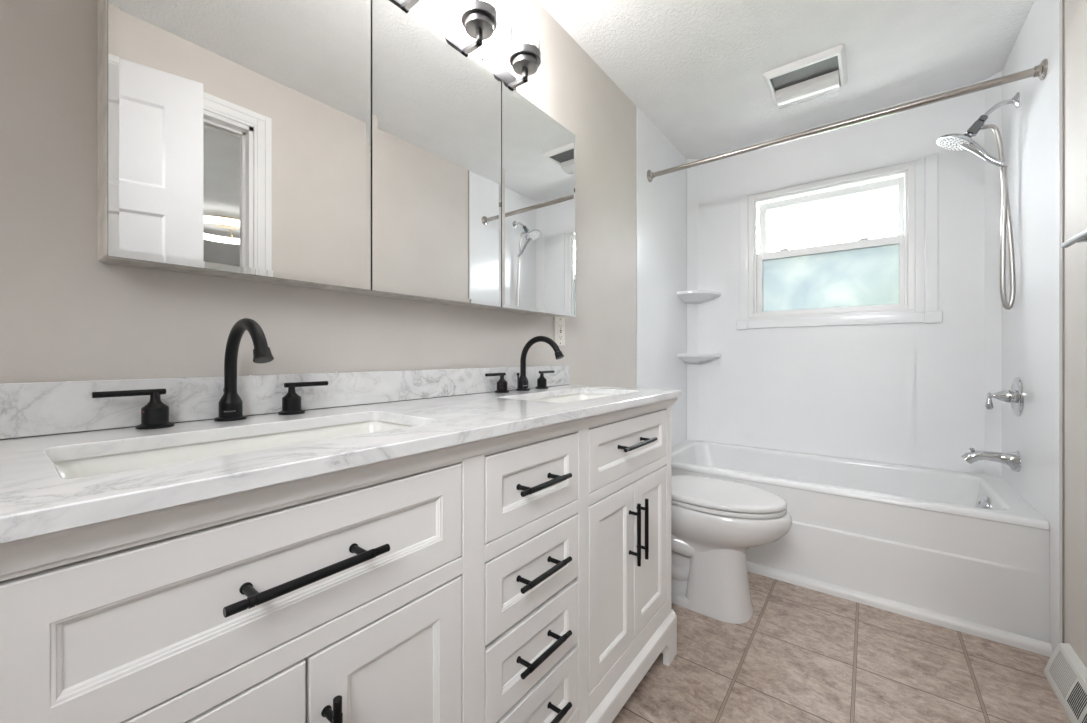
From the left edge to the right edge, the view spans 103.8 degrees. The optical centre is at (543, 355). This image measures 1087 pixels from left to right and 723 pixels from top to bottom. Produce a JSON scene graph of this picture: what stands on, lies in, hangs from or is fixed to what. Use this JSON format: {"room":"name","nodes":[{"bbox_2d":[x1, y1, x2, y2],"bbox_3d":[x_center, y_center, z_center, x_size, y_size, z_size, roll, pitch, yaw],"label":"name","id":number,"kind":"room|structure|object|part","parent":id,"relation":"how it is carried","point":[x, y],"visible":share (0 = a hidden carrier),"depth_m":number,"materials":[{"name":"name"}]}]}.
{"room":"bathroom","nodes":[
{"label":"bathroom","id":0,"kind":"room"},
{"bbox_2d":[0,0,636,387],"bbox_3d":[-0.117,-0.160,1.595,0.100,2.403,3.890,0,0,37],"label":"wall","id":1,"kind":"structure","parent":0,"point":[66,314],"depth_m":0.83,"materials":[{"name":"beige paint"}]},
{"bbox_2d":[0,365,568,438],"bbox_3d":[-0.370,0.081,1.163,0.019,0.080,1.551,0,0,37],"label":"backsplash","id":2,"kind":"structure","parent":1,"relation":"attached to","point":[27,409],"depth_m":0.81,"materials":[{"name":"stone"}]},
{"bbox_2d":[98,0,574,316],"bbox_3d":[-0.305,-0.509,1.189,0.094,0.715,1.296,0,0,37],"label":"medicine cabinet","id":3,"kind":"object","parent":1,"relation":"attached to","point":[350,146],"visible":1,"depth_m":0.91,"materials":[{"name":"silver metal"}]},
{"bbox_3d":[-0.531,-0.509,0.818,0.002,0.715,0.429,0,0,37],"label":"mirror door","id":4,"kind":"part","parent":3,"relation":"part of","materials":[{"name":"silver metal"}]},
{"bbox_3d":[-0.266,-0.509,1.165,0.002,0.715,0.437,0,0,37],"label":"mirror door","id":5,"kind":"part","parent":3,"relation":"part of","materials":[{"name":"silver metal"}]},
{"bbox_3d":[-0.003,-0.509,1.509,0.002,0.715,0.420,0,0,37],"label":"mirror door","id":6,"kind":"part","parent":3,"relation":"part of","materials":[{"name":"silver metal"}]},
{"bbox_2d":[395,0,540,90],"bbox_3d":[-0.275,-1.008,1.165,0.172,0.231,0.745,0,0,37],"label":"vanity light","id":7,"kind":"object","parent":1,"relation":"attached to","point":[478,17],"visible":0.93,"depth_m":1.27,"materials":[{"name":"metal"}]},
{"bbox_3d":[-0.343,-0.916,1.089,0.098,0.046,0.028,0,0,37],"label":"arm","id":8,"kind":"part","parent":7,"relation":"part of","materials":[{"name":"metal"}]},
{"bbox_3d":[-0.218,-0.916,1.251,0.098,0.046,0.028,0,0,37],"label":"arm","id":9,"kind":"part","parent":7,"relation":"part of","materials":[{"name":"metal"}]},
{"bbox_3d":[-0.184,-1.047,1.226,0.095,0.153,0.095,0,0,37],"label":"lamp shade","id":10,"kind":"part","parent":7,"relation":"part of","materials":[{"name":"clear glass"}]},
{"bbox_3d":[-0.093,-0.916,1.414,0.098,0.046,0.028,0,0,37],"label":"arm","id":11,"kind":"part","parent":7,"relation":"part of","materials":[{"name":"metal"}]},
{"bbox_3d":[-0.060,-1.032,1.388,0.057,0.074,0.057,0,0,37],"label":"bulb","id":12,"kind":"part","parent":7,"relation":"part of","materials":[{"name":"white glass"}]},
{"bbox_3d":[-0.060,-1.047,1.388,0.095,0.153,0.095,0,0,37],"label":"lamp shade","id":13,"kind":"part","parent":7,"relation":"part of","materials":[{"name":"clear glass"}]},
{"bbox_2d":[554,317,564,345],"bbox_3d":[0.068,-0.099,1.746,0.009,0.116,0.072,0,0,37],"label":"wall outlet","id":14,"kind":"object","parent":1,"relation":"attached to","point":[559,322],"visible":0.98,"depth_m":1.74,"materials":[{"name":"beige plastic"}]},
{"bbox_2d":[558,323,562,339],"bbox_3d":[0.069,-0.099,1.744,0.003,0.068,0.034,0,0,37],"label":"receptacle","id":15,"kind":"object","parent":14,"relation":"attached to","point":[560,325],"depth_m":1.74,"materials":[{"name":"beige plastic"}]},
{"bbox_2d":[537,0,1034,158],"bbox_3d":[0.526,-1.412,1.102,1.720,0.100,3.890,0,0,37],"label":"ceiling","id":16,"kind":"structure","parent":0,"point":[695,69],"depth_m":1.89,"materials":[{"name":"white paint"}]},
{"bbox_2d":[763,44,847,108],"bbox_3d":[1.286,-1.331,2.089,0.327,0.060,0.330,0,0,37],"label":"exhaust fan","id":17,"kind":"object","parent":16,"relation":"attached to","point":[814,76],"visible":1,"depth_m":2.06,"materials":[{"name":"white plastic"}]},
{"bbox_2d":[770,56,838,90],"bbox_3d":[1.249,-1.351,2.041,0.269,0.019,0.150,0,0,37],"label":"grille","id":18,"kind":"object","parent":17,"relation":"attached to","point":[827,67],"depth_m":2.04,"materials":[{"name":"grey"}]},
{"bbox_2d":[612,571,1070,722],"bbox_3d":[0.514,1.091,1.087,1.720,0.100,3.850,0,0,37],"label":"floor","id":19,"kind":"structure","parent":0,"point":[803,655],"depth_m":1.40,"materials":[{"name":"tile"}]},
{"bbox_2d":[0,397,677,722],"bbox_3d":[-0.180,0.592,1.017,0.496,0.899,1.533,0,0,37],"label":"vanity cabinet","id":20,"kind":"object","parent":19,"relation":"on","point":[524,576],"visible":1,"depth_m":0.60,"materials":[{"name":"white paint"}]},
{"bbox_3d":[-0.297,0.261,0.529,0.019,0.155,0.498,0,0,37],"label":"drawer","id":21,"kind":"part","parent":20,"relation":"part of","materials":[{"name":"white paint"}]},
{"bbox_3d":[-0.373,0.604,0.429,0.019,0.460,0.247,0,0,37],"label":"door","id":22,"kind":"part","parent":20,"relation":"part of","materials":[{"name":"white paint"}]},
{"bbox_3d":[-0.279,0.260,0.514,0.042,0.012,0.185,0,0,37],"label":"handle","id":23,"kind":"part","parent":20,"relation":"part of","materials":[{"name":"black metal"}]},
{"bbox_3d":[-0.262,0.508,0.530,0.035,0.175,0.012,0,0,37],"label":"handle","id":24,"kind":"part","parent":20,"relation":"part of","materials":[{"name":"black metal"}]},
{"bbox_2d":[0,365,681,543],"bbox_3d":[-0.183,0.091,1.020,0.490,0.102,1.552,0,0,37],"label":"countertop","id":25,"kind":"structure","parent":20,"relation":"on","point":[42,424],"depth_m":0.67,"materials":[{"name":"white stone"}]},
{"bbox_2d":[92,318,327,428],"bbox_3d":[-0.537,0.028,0.765,0.199,0.188,0.363,0,0,37],"label":"faucet","id":26,"kind":"object","parent":25,"relation":"on","point":[155,414],"visible":1,"depth_m":0.78,"materials":[{"name":"black metal"}]},
{"bbox_3d":[-0.677,0.062,0.699,0.010,0.010,0.088,0,0,37],"label":"lever","id":27,"kind":"part","parent":26,"relation":"part of","materials":[{"name":"black metal"}]},
{"bbox_3d":[-0.659,0.092,0.723,0.049,0.059,0.049,0,0,37],"label":"handle","id":28,"kind":"part","parent":26,"relation":"part of","materials":[{"name":"black metal"}]},
{"bbox_3d":[-0.535,0.028,0.764,0.196,0.188,0.050,0,0,37],"label":"spout","id":29,"kind":"part","parent":26,"relation":"part of","materials":[{"name":"black metal"}]},
{"bbox_3d":[-0.528,0.092,0.894,0.049,0.059,0.049,0,0,37],"label":"handle","id":30,"kind":"part","parent":26,"relation":"part of","materials":[{"name":"black metal"}]},
{"bbox_3d":[-0.510,0.062,0.918,0.010,0.010,0.088,0,0,37],"label":"lever","id":31,"kind":"part","parent":26,"relation":"part of","materials":[{"name":"black metal"}]},
{"bbox_2d":[53,420,411,478],"bbox_3d":[-0.423,0.211,0.679,0.288,0.138,0.532,0,0,37],"label":"undermount sink","id":32,"kind":"object","parent":25,"relation":"in","point":[105,464],"visible":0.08,"depth_m":0.70,"materials":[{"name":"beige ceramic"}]},
{"bbox_2d":[485,336,563,392],"bbox_3d":[-0.014,0.028,1.447,0.199,0.188,0.363,0,0,37],"label":"faucet","id":33,"kind":"object","parent":25,"relation":"on","point":[522,381],"visible":1,"depth_m":1.47,"materials":[{"name":"black metal"}]},
{"bbox_3d":[-0.155,0.062,1.381,0.010,0.010,0.088,0,0,37],"label":"lever","id":34,"kind":"part","parent":33,"relation":"part of","materials":[{"name":"black metal"}]},
{"bbox_3d":[-0.137,0.092,1.405,0.049,0.059,0.049,0,0,37],"label":"handle","id":35,"kind":"part","parent":33,"relation":"part of","materials":[{"name":"black metal"}]},
{"bbox_3d":[-0.013,0.028,1.446,0.196,0.188,0.050,0,0,37],"label":"spout","id":36,"kind":"part","parent":33,"relation":"part of","materials":[{"name":"black metal"}]},
{"bbox_3d":[-0.006,0.092,1.576,0.049,0.059,0.049,0,0,37],"label":"handle","id":37,"kind":"part","parent":33,"relation":"part of","materials":[{"name":"black metal"}]},
{"bbox_3d":[0.013,0.062,1.600,0.010,0.010,0.088,0,0,37],"label":"lever","id":38,"kind":"part","parent":33,"relation":"part of","materials":[{"name":"black metal"}]},
{"bbox_2d":[530,393,610,402],"bbox_3d":[0.091,0.211,1.350,0.288,0.138,0.530,0,0,37],"label":"undermount sink","id":39,"kind":"object","parent":25,"relation":"in","point":[580,396],"visible":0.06,"depth_m":1.54,"materials":[{"name":"beige ceramic"}]},
{"bbox_3d":[-0.220,0.604,0.629,0.019,0.460,0.247,0,0,37],"label":"door","id":40,"kind":"part","parent":20,"relation":"part of","materials":[{"name":"white paint"}]},
{"bbox_3d":[-0.018,0.607,0.893,0.019,0.145,0.305,0,0,37],"label":"drawer","id":41,"kind":"part","parent":20,"relation":"part of","materials":[{"name":"white paint"}]},
{"bbox_3d":[-0.018,0.450,0.893,0.019,0.147,0.305,0,0,37],"label":"drawer","id":42,"kind":"part","parent":20,"relation":"part of","materials":[{"name":"white paint"}]},
{"bbox_3d":[-0.018,0.261,0.893,0.019,0.155,0.305,0,0,37],"label":"drawer","id":43,"kind":"part","parent":20,"relation":"part of","materials":[{"name":"white paint"}]},
{"bbox_3d":[-0.018,0.762,0.893,0.019,0.144,0.305,0,0,37],"label":"drawer","id":44,"kind":"part","parent":20,"relation":"part of","materials":[{"name":"white paint"}]},
{"bbox_3d":[-0.002,0.604,0.875,0.042,0.012,0.162,0,0,37],"label":"handle","id":45,"kind":"part","parent":20,"relation":"part of","materials":[{"name":"black metal"}]},
{"bbox_3d":[-0.002,0.443,0.875,0.042,0.012,0.162,0,0,37],"label":"handle","id":46,"kind":"part","parent":20,"relation":"part of","materials":[{"name":"black metal"}]},
{"bbox_3d":[-0.002,0.261,0.875,0.042,0.012,0.162,0,0,37],"label":"handle","id":47,"kind":"part","parent":20,"relation":"part of","materials":[{"name":"black metal"}]},
{"bbox_3d":[-0.002,0.761,0.875,0.042,0.012,0.162,0,0,37],"label":"handle","id":48,"kind":"part","parent":20,"relation":"part of","materials":[{"name":"black metal"}]},
{"bbox_3d":[0.182,0.604,1.153,0.019,0.460,0.248,0,0,37],"label":"door","id":49,"kind":"part","parent":20,"relation":"part of","materials":[{"name":"white paint"}]},
{"bbox_3d":[0.258,0.261,1.254,0.019,0.155,0.500,0,0,37],"label":"drawer","id":50,"kind":"part","parent":20,"relation":"part of","materials":[{"name":"white paint"}]},
{"bbox_3d":[0.261,0.508,1.214,0.035,0.175,0.012,0,0,37],"label":"handle","id":51,"kind":"part","parent":20,"relation":"part of","materials":[{"name":"black metal"}]},
{"bbox_3d":[0.269,0.254,1.230,0.042,0.012,0.205,0,0,37],"label":"handle","id":52,"kind":"part","parent":20,"relation":"part of","materials":[{"name":"black metal"}]},
{"bbox_3d":[0.293,0.508,1.255,0.035,0.175,0.012,0,0,37],"label":"handle","id":53,"kind":"part","parent":20,"relation":"part of","materials":[{"name":"black metal"}]},
{"bbox_3d":[0.335,0.604,1.354,0.019,0.460,0.248,0,0,37],"label":"door","id":54,"kind":"part","parent":20,"relation":"part of","materials":[{"name":"white paint"}]},
{"bbox_2d":[671,475,791,623],"bbox_3d":[0.641,0.664,1.852,0.765,0.754,0.426,0,0,37],"label":"toilet","id":55,"kind":"object","parent":19,"relation":"on","point":[714,522],"visible":0.47,"depth_m":1.68,"materials":[{"name":"white ceramic"}]},
{"bbox_3d":[0.729,0.597,1.784,0.507,0.018,0.358,0,0,37],"label":"seat","id":56,"kind":"part","parent":55,"relation":"part of","materials":[{"name":"white plastic"}]},
{"bbox_3d":[0.727,0.574,1.786,0.513,0.024,0.361,0,0,37],"label":"lid","id":57,"kind":"part","parent":55,"relation":"part of","materials":[{"name":"white plastic"}]},
{"bbox_2d":[637,0,1063,651],"bbox_3d":[1.366,-0.160,2.199,1.519,2.402,0.858,0,0,37],"label":"tub surround","id":58,"kind":"object","parent":19,"relation":"on","point":[914,394],"visible":0.79,"depth_m":2.28,"materials":[{"name":"white plastic"}]},
{"bbox_3d":[0.766,-0.160,2.661,0.005,2.402,0.843,0,0,37],"label":"panel","id":59,"kind":"part","parent":58,"relation":"part of","materials":[{"name":"white plastic"}]},
{"bbox_2d":[677,354,720,362],"bbox_3d":[1.036,0.020,2.833,0.215,0.062,0.240,0,0,37],"label":"corner shelf","id":60,"kind":"object","parent":58,"relation":"attached to","point":[681,358],"depth_m":2.81,"materials":[{"name":"white plastic"}]},
{"bbox_2d":[677,290,720,303],"bbox_3d":[1.036,-0.390,2.833,0.215,0.062,0.240,0,0,37],"label":"corner shelf","id":61,"kind":"object","parent":58,"relation":"attached to","point":[694,296],"depth_m":2.83,"materials":[{"name":"white plastic"}]},
{"bbox_2d":[748,156,924,311],"bbox_3d":[1.664,-0.638,2.499,0.857,0.818,0.006,0,0,37],"label":"trim","id":62,"kind":"structure","parent":58,"relation":"attached to","point":[920,162],"depth_m":2.25,"materials":[{"name":"white plastic"}]},
{"bbox_2d":[740,153,937,319],"bbox_3d":[1.664,-0.623,2.497,0.956,0.848,0.009,0,0,37],"label":"trim","id":63,"kind":"structure","parent":58,"relation":"attached to","point":[931,161],"depth_m":2.23,"materials":[{"name":"white plastic"}]},
{"bbox_2d":[736,311,942,329],"bbox_3d":[1.659,-0.198,2.493,0.991,0.061,0.021,0,0,37],"label":"trim","id":64,"kind":"structure","parent":58,"relation":"attached to","point":[932,316],"depth_m":2.43,"materials":[{"name":"white plastic"}]},
{"bbox_3d":[1.625,-0.360,2.537,1.508,2.002,0.006,0,0,37],"label":"panel","id":65,"kind":"part","parent":58,"relation":"part of","materials":[{"name":"white plastic"}]},
{"bbox_2d":[647,58,1047,181],"bbox_3d":[1.207,-1.031,1.992,1.507,0.068,0.068,0,0,37],"label":"shower curtain rod","id":66,"kind":"object","parent":58,"relation":"attached to","point":[1040,71],"visible":1,"depth_m":1.80,"materials":[{"name":"silver metal"}]},
{"bbox_2d":[937,92,1019,309],"bbox_3d":[1.917,-0.657,1.889,0.255,0.922,0.131,0,0,37],"label":"shower fixture","id":67,"kind":"object","parent":58,"relation":"attached to","point":[952,141],"visible":1,"depth_m":1.83,"materials":[{"name":"silver metal"}]},
{"bbox_3d":[1.970,-1.067,1.848,0.104,0.062,0.019,0,0,37],"label":"arm","id":68,"kind":"part","parent":67,"relation":"part of","materials":[{"name":"silver metal"}]},
{"bbox_2d":[961,448,1020,471],"bbox_3d":[1.950,0.449,1.863,0.179,0.090,0.090,0,0,37],"label":"tub spout","id":69,"kind":"object","parent":58,"relation":"attached to","point":[1012,459],"visible":1,"depth_m":1.84,"materials":[{"name":"silver metal"}]},
{"bbox_2d":[985,377,1023,416],"bbox_3d":[1.979,0.175,1.841,0.098,0.168,0.168,0,0,37],"label":"shower valve","id":70,"kind":"object","parent":58,"relation":"attached to","point":[1015,395],"visible":1,"depth_m":1.81,"materials":[{"name":"silver metal"}]},
{"bbox_3d":[1.974,0.192,1.845,0.087,0.093,0.060,0,0,37],"label":"lever handle","id":71,"kind":"part","parent":70,"relation":"part of","materials":[{"name":"silver metal"}]},
{"bbox_3d":[1.967,-0.160,1.742,0.008,2.402,0.843,0,0,37],"label":"panel","id":72,"kind":"part","parent":58,"relation":"part of","materials":[{"name":"white plastic"}]},
{"bbox_2d":[671,440,1049,642],"bbox_3d":[1.396,0.814,2.239,1.507,0.455,0.744,0,0,37],"label":"bathtub","id":73,"kind":"object","parent":19,"relation":"on","point":[963,545],"visible":0.62,"depth_m":1.79,"materials":[{"name":"white plastic"}]},
{"bbox_2d":[747,561,1052,656],"bbox_3d":[1.163,1.022,1.933,1.505,0.038,0.024,0,0,37],"label":"trim","id":74,"kind":"structure","parent":73,"relation":"attached to","point":[986,632],"depth_m":1.69,"materials":[{"name":"white paint"}]},
{"bbox_3d":[1.921,0.656,1.861,0.033,0.083,0.084,0,0,37],"label":"overflow plate","id":75,"kind":"part","parent":73,"relation":"part of","materials":[{"name":"silver metal"}]},
{"bbox_2d":[1044,643,1086,722],"bbox_3d":[1.507,0.981,1.179,0.054,0.120,0.505,0,0,37],"label":"floor vent","id":76,"kind":"object","parent":19,"relation":"in","point":[1065,672],"visible":1,"depth_m":1.27,"materials":[{"name":"white metal"}]},
{"bbox_2d":[1064,0,1086,667],"bbox_3d":[1.173,-0.160,0.607,0.110,2.403,3.890,0,0,37],"label":"wall","id":77,"kind":"structure","parent":0,"point":[1075,11],"depth_m":1.32,"materials":[{"name":"beige paint"}]},
{"bbox_2d":[1061,229,1086,247],"bbox_3d":[1.347,-0.316,0.981,0.067,0.048,0.595,0,0,37],"label":"towel bar","id":78,"kind":"object","parent":77,"relation":"attached to","point":[1081,237],"visible":1,"depth_m":1.15,"materials":[{"name":"silver metal"}]},
{"bbox_3d":[1.669,-0.160,2.596,1.520,2.403,0.140,0,0,37],"label":"wall","id":79,"kind":"structure","parent":0,"visible":0},
{"bbox_2d":[749,161,914,317],"bbox_3d":[1.690,-0.639,2.561,0.815,0.790,0.129,0,0,37],"label":"window","id":80,"kind":"structure","parent":79,"relation":"in","point":[865,274],"depth_m":2.50,"materials":[{"name":"white plastic"}]},
{"bbox_3d":[1.686,-0.459,2.547,0.760,0.400,0.030,0,0,37],"label":"sash","id":81,"kind":"part","parent":80,"relation":"part of","materials":[{"name":"white plastic"}]},
{"bbox_3d":[1.687,-0.448,2.547,0.683,0.338,0.003,0,0,37],"label":"pane","id":82,"kind":"part","parent":80,"relation":"part of","materials":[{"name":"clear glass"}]},
{"bbox_3d":[1.714,-0.804,2.574,0.744,0.370,0.028,0,0,37],"label":"sash","id":83,"kind":"part","parent":80,"relation":"part of","materials":[{"name":"white plastic"}]}
]}

